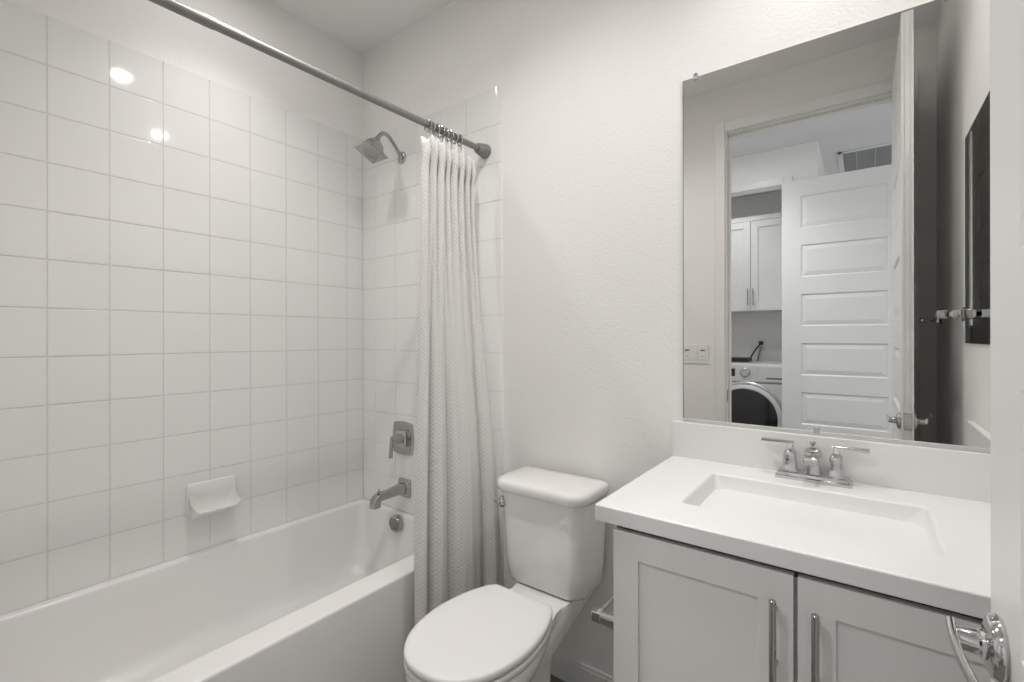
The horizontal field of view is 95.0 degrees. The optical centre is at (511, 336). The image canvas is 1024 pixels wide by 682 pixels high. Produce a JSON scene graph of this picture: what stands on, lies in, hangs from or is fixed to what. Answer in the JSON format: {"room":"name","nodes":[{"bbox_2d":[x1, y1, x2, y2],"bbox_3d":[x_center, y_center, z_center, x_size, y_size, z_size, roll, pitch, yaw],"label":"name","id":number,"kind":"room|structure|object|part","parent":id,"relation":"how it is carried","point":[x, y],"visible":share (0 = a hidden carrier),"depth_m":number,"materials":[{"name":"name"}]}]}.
{"room":"bathroom","nodes":[
{"label":"bathroom","id":0,"kind":"room"},
{"bbox_2d":[9,0,362,259],"bbox_3d":[-1.313,-0.109,1.851,0.120,2.741,1.615,0,0,37],"label":"wall","id":1,"kind":"structure","parent":0,"point":[146,27],"depth_m":1.99,"materials":[{"name":"paint"}]},
{"bbox_2d":[0,0,362,614],"bbox_3d":[-1.228,-0.092,1.856,0.010,1.876,1.492,0,0,37],"label":"wall tile","id":2,"kind":"structure","parent":1,"relation":"attached to","point":[181,250],"depth_m":1.73,"materials":[{"name":"tile"}]},
{"bbox_2d":[186,475,240,518],"bbox_3d":[-1.175,0.637,1.859,0.069,0.133,0.178,0,0,37],"label":"soap dish","id":3,"kind":"object","parent":2,"relation":"attached to","point":[204,498],"visible":1,"depth_m":1.86,"materials":[{"name":"ceramic"}]},
{"bbox_2d":[266,0,453,54],"bbox_3d":[-0.260,-1.531,1.174,2.620,0.100,1.675,0,0,37],"label":"ceiling","id":4,"kind":"structure","parent":0,"point":[360,25],"depth_m":2.17,"materials":[{"name":"paint"}]},
{"bbox_2d":[550,674,564,681],"bbox_3d":[-0.840,1.291,-0.291,5.400,0.060,4.720,0,0,37],"label":"floor","id":5,"kind":"structure","parent":0,"point":[553,678],"depth_m":1.73,"materials":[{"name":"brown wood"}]},
{"bbox_2d":[0,498,414,681],"bbox_3d":[-0.908,1.051,1.620,0.798,0.420,1.493,0,0,37],"label":"bathtub","id":6,"kind":"object","parent":5,"relation":"on","point":[327,595],"visible":0.75,"depth_m":1.64,"materials":[{"name":"ceramic"}]},
{"bbox_3d":[-0.548,0.883,2.220,0.079,0.080,0.028,0,0,37],"label":"overflow plate","id":7,"kind":"part","parent":6,"relation":"part of","materials":[{"name":"silver metal"}]},
{"bbox_2d":[404,466,609,681],"bbox_3d":[-0.024,0.874,1.417,0.375,0.772,0.718,0,0,37],"label":"toilet","id":8,"kind":"object","parent":5,"relation":"on","point":[555,540],"visible":1,"depth_m":1.46,"materials":[{"name":"ceramic"}]},
{"bbox_3d":[-0.093,0.829,1.287,0.329,0.019,0.425,0,0,37],"label":"seat","id":9,"kind":"part","parent":8,"relation":"part of","materials":[{"name":"plastic"}]},
{"bbox_3d":[-0.093,0.804,1.287,0.329,0.024,0.425,0,0,37],"label":"seat lid","id":10,"kind":"part","parent":8,"relation":"part of","materials":[{"name":"plastic"}]},
{"bbox_3d":[-0.007,1.050,1.401,0.326,0.420,0.705,0,0,37],"label":"bowl","id":11,"kind":"part","parent":8,"relation":"part of","materials":[{"name":"ceramic"}]},
{"bbox_3d":[0.131,0.508,1.613,0.356,0.042,0.218,0,0,37],"label":"tank lid","id":12,"kind":"part","parent":8,"relation":"part of","materials":[{"name":"ceramic"}]},
{"bbox_3d":[0.135,0.685,1.613,0.342,0.311,0.182,0,0,37],"label":"tank","id":13,"kind":"part","parent":8,"relation":"part of","materials":[{"name":"ceramic"}]},
{"bbox_2d":[613,525,990,681],"bbox_3d":[0.661,0.834,1.017,0.719,0.850,0.585,0,0,37],"label":"vanity cabinet","id":14,"kind":"object","parent":5,"relation":"on","point":[684,612],"visible":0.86,"depth_m":0.86,"materials":[{"name":"paint"}]},
{"bbox_2d":[591,594,613,630],"bbox_3d":[0.298,0.704,1.224,0.112,0.048,0.207,0,0,37],"label":"toilet paper holder","id":15,"kind":"object","parent":14,"relation":"attached to","point":[598,615],"visible":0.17,"depth_m":1.17,"materials":[{"name":"silver metal"}]},
{"bbox_3d":[0.258,0.704,1.155,0.080,0.042,0.042,0,0,37],"label":"post","id":16,"kind":"part","parent":15,"relation":"part of","materials":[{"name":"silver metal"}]},
{"bbox_3d":[0.364,0.781,0.934,0.340,0.721,0.019,0,0,37],"label":"cabinet door","id":17,"kind":"part","parent":14,"relation":"part of","materials":[{"name":"paint"}]},
{"bbox_3d":[0.461,0.532,0.826,0.012,0.150,0.040,0,0,37],"label":"bar handle","id":18,"kind":"part","parent":14,"relation":"part of","materials":[{"name":"silver metal"}]},
{"bbox_2d":[595,420,990,618],"bbox_3d":[0.654,0.381,1.042,0.761,0.234,0.552,0,0,37],"label":"countertop","id":19,"kind":"structure","parent":14,"relation":"on","point":[913,523],"depth_m":1.04,"materials":[{"name":"stone"}]},
{"bbox_2d":[684,475,943,555],"bbox_3d":[0.643,0.437,1.040,0.438,0.122,0.283,0,0,37],"label":"basin","id":20,"kind":"object","parent":19,"relation":"in","point":[915,528],"depth_m":1.08,"materials":[{"name":"stone"}]},
{"bbox_2d":[761,437,869,488],"bbox_3d":[0.768,0.322,1.202,0.236,0.100,0.095,0,0,37],"label":"faucet","id":21,"kind":"object","parent":19,"relation":"on","point":[836,476],"visible":1,"depth_m":1.20,"materials":[{"name":"silver metal"}]},
{"bbox_3d":[0.719,0.281,1.269,0.076,0.010,0.024,0,0,37],"label":"lever","id":22,"kind":"part","parent":21,"relation":"part of","materials":[{"name":"silver metal"}]},
{"bbox_3d":[0.740,0.320,1.249,0.037,0.071,0.035,0,0,37],"label":"handle post","id":23,"kind":"part","parent":21,"relation":"part of","materials":[{"name":"silver metal"}]},
{"bbox_3d":[0.759,0.308,1.189,0.033,0.024,0.062,0,0,37],"label":"spout","id":24,"kind":"part","parent":21,"relation":"part of","materials":[{"name":"silver metal"}]},
{"bbox_3d":[0.783,0.280,1.222,0.016,0.017,0.016,0,0,37],"label":"lift knob","id":25,"kind":"part","parent":21,"relation":"part of","materials":[{"name":"silver metal"}]},
{"bbox_3d":[0.781,0.363,1.218,0.166,0.018,0.054,0,0,37],"label":"plate","id":26,"kind":"part","parent":21,"relation":"part of","materials":[{"name":"silver metal"}]},
{"bbox_3d":[0.821,0.319,1.188,0.037,0.071,0.035,0,0,37],"label":"handle post","id":27,"kind":"part","parent":21,"relation":"part of","materials":[{"name":"silver metal"}]},
{"bbox_3d":[0.847,0.281,1.173,0.076,0.010,0.024,0,0,37],"label":"lever","id":28,"kind":"part","parent":21,"relation":"part of","materials":[{"name":"silver metal"}]},
{"bbox_3d":[0.511,0.535,0.789,0.012,0.150,0.040,0,0,37],"label":"bar handle","id":29,"kind":"part","parent":14,"relation":"part of","materials":[{"name":"silver metal"}]},
{"bbox_3d":[0.642,0.781,0.727,0.340,0.721,0.019,0,0,37],"label":"cabinet door","id":30,"kind":"part","parent":14,"relation":"part of","materials":[{"name":"paint"}]},
{"bbox_2d":[363,0,933,676],"bbox_3d":[0.207,-0.111,1.797,2.620,2.741,0.120,0,0,37],"label":"wall","id":31,"kind":"structure","parent":0,"point":[592,161],"depth_m":1.67,"materials":[{"name":"paint"}]},
{"bbox_2d":[363,85,503,586],"bbox_3d":[-0.407,0.117,2.177,0.923,2.277,0.007,0,0,37],"label":"wall tile","id":32,"kind":"structure","parent":31,"relation":"attached to","point":[391,189],"depth_m":2.25,"materials":[{"name":"tile"}]},
{"bbox_2d":[354,131,405,163],"bbox_3d":[-0.598,-0.881,2.174,0.111,0.145,0.231,0,0,37],"label":"showerhead","id":33,"kind":"object","parent":32,"relation":"attached to","point":[371,148],"visible":1,"depth_m":2.12,"materials":[{"name":"silver metal"}]},
{"bbox_3d":[-0.576,-0.905,2.203,0.020,0.099,0.158,0,0,37],"label":"shower arm","id":34,"kind":"part","parent":33,"relation":"part of","materials":[{"name":"silver metal"}]},
{"bbox_2d":[369,477,410,509],"bbox_3d":[-0.570,0.724,2.175,0.084,0.089,0.193,0,0,37],"label":"tub spout","id":35,"kind":"object","parent":32,"relation":"attached to","point":[403,488],"visible":1,"depth_m":2.17,"materials":[{"name":"silver metal"}]},
{"bbox_2d":[389,421,413,457],"bbox_3d":[-0.547,0.487,2.225,0.150,0.162,0.084,0,0,37],"label":"shower valve","id":36,"kind":"object","parent":32,"relation":"attached to","point":[402,440],"visible":1,"depth_m":2.23,"materials":[{"name":"silver metal"}]},
{"bbox_3d":[-0.565,0.518,2.202,0.019,0.098,0.025,0,0,37],"label":"lever","id":37,"kind":"part","parent":36,"relation":"part of","materials":[{"name":"silver metal"}]},
{"bbox_2d":[551,650,613,681],"bbox_3d":[0.252,1.215,1.681,0.718,0.090,0.014,0,0,37],"label":"baseboard","id":38,"kind":"structure","parent":31,"relation":"attached to","point":[566,668],"depth_m":1.70,"materials":[{"name":"paint"}]},
{"bbox_2d":[672,420,990,502],"bbox_3d":[0.813,0.319,1.256,0.760,0.110,0.020,0,0,37],"label":"backsplash","id":39,"kind":"structure","parent":31,"relation":"attached to","point":[936,471],"depth_m":1.19,"materials":[{"name":"stone"}]},
{"bbox_2d":[683,0,989,453],"bbox_3d":[0.822,-0.273,1.252,0.720,1.074,0.014,0,0,37],"label":"wall mirror","id":40,"kind":"object","parent":31,"relation":"attached to","point":[836,185],"visible":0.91,"depth_m":1.21,"materials":[{"name":"clear glass"}]},
{"bbox_3d":[-0.761,-0.109,0.501,2.380,2.741,0.115,0,0,37],"label":"wall","id":41,"kind":"structure","parent":0,"visible":0},
{"bbox_2d":[148,0,490,158],"bbox_3d":[-0.556,-0.758,1.352,0.058,0.077,1.492,0,0,37],"label":"curtain rod","id":42,"kind":"object","parent":41,"relation":"attached to","point":[483,150],"visible":1,"depth_m":1.29,"materials":[{"name":"metal"}]},
{"bbox_2d":[424,119,431,135],"bbox_3d":[-0.302,-0.736,1.690,0.046,0.094,0.009,0,0,43],"label":"curtain ring","id":43,"kind":"object","parent":42,"relation":"hanging from","point":[430,128],"visible":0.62,"depth_m":1.68,"materials":[{"name":"silver metal"}]},
{"bbox_2d":[414,134,499,625],"bbox_3d":[-0.192,0.199,1.740,0.139,1.862,0.355,0,0,37],"label":"shower curtain","id":44,"kind":"object","parent":43,"relation":"hanging from","point":[457,529],"visible":0.91,"depth_m":1.73,"materials":[{"name":"fabric"}]},
{"bbox_2d":[428,121,434,135],"bbox_3d":[-0.292,-0.736,1.705,0.009,0.094,0.046,0,0,-42],"label":"curtain ring","id":45,"kind":"object","parent":42,"relation":"hanging from","point":[433,122],"visible":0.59,"depth_m":1.69,"materials":[{"name":"silver metal"}]},
{"bbox_2d":[434,123,439,138],"bbox_3d":[-0.276,-0.737,1.726,0.009,0.094,0.046,0,0,-37],"label":"curtain ring","id":46,"kind":"object","parent":42,"relation":"hanging from","point":[437,123],"visible":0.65,"depth_m":1.71,"materials":[{"name":"silver metal"}]},
{"bbox_2d":[436,125,444,141],"bbox_3d":[-0.264,-0.737,1.742,0.046,0.094,0.009,0,0,39],"label":"curtain ring","id":47,"kind":"object","parent":42,"relation":"hanging from","point":[442,126],"visible":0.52,"depth_m":1.73,"materials":[{"name":"silver metal"}]},
{"bbox_2d":[443,128,448,142],"bbox_3d":[-0.249,-0.737,1.762,0.009,0.094,0.046,0,0,-34],"label":"curtain ring","id":48,"kind":"object","parent":42,"relation":"hanging from","point":[447,129],"visible":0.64,"depth_m":1.75,"materials":[{"name":"silver metal"}]},
{"bbox_2d":[445,130,453,148],"bbox_3d":[-0.237,-0.738,1.778,0.046,0.094,0.009,0,0,42],"label":"curtain ring","id":49,"kind":"object","parent":42,"relation":"hanging from","point":[451,139],"visible":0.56,"depth_m":1.77,"materials":[{"name":"silver metal"}]},
{"bbox_2d":[451,132,457,143],"bbox_3d":[-0.221,-0.738,1.799,0.009,0.094,0.046,0,0,-43],"label":"curtain ring","id":50,"kind":"object","parent":42,"relation":"hanging from","point":[455,142],"visible":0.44,"depth_m":1.79,"materials":[{"name":"silver metal"}]},
{"bbox_2d":[457,134,462,149],"bbox_3d":[-0.203,-0.738,1.823,0.009,0.094,0.046,0,0,-34],"label":"curtain ring","id":51,"kind":"object","parent":42,"relation":"hanging from","point":[460,134],"visible":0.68,"depth_m":1.81,"materials":[{"name":"silver metal"}]},
{"bbox_2d":[946,0,1023,681],"bbox_3d":[0.329,0.028,0.221,0.121,2.447,0.738,0,0,37],"label":"door","id":52,"kind":"structure","parent":41,"relation":"in","point":[999,641],"depth_m":0.47,"materials":[{"name":"paint"}]},
{"bbox_3d":[0.441,0.319,0.456,0.014,0.032,0.131,0,0,31],"label":"lever","id":53,"kind":"part","parent":52,"relation":"part of","materials":[{"name":"silver metal"}]}
]}

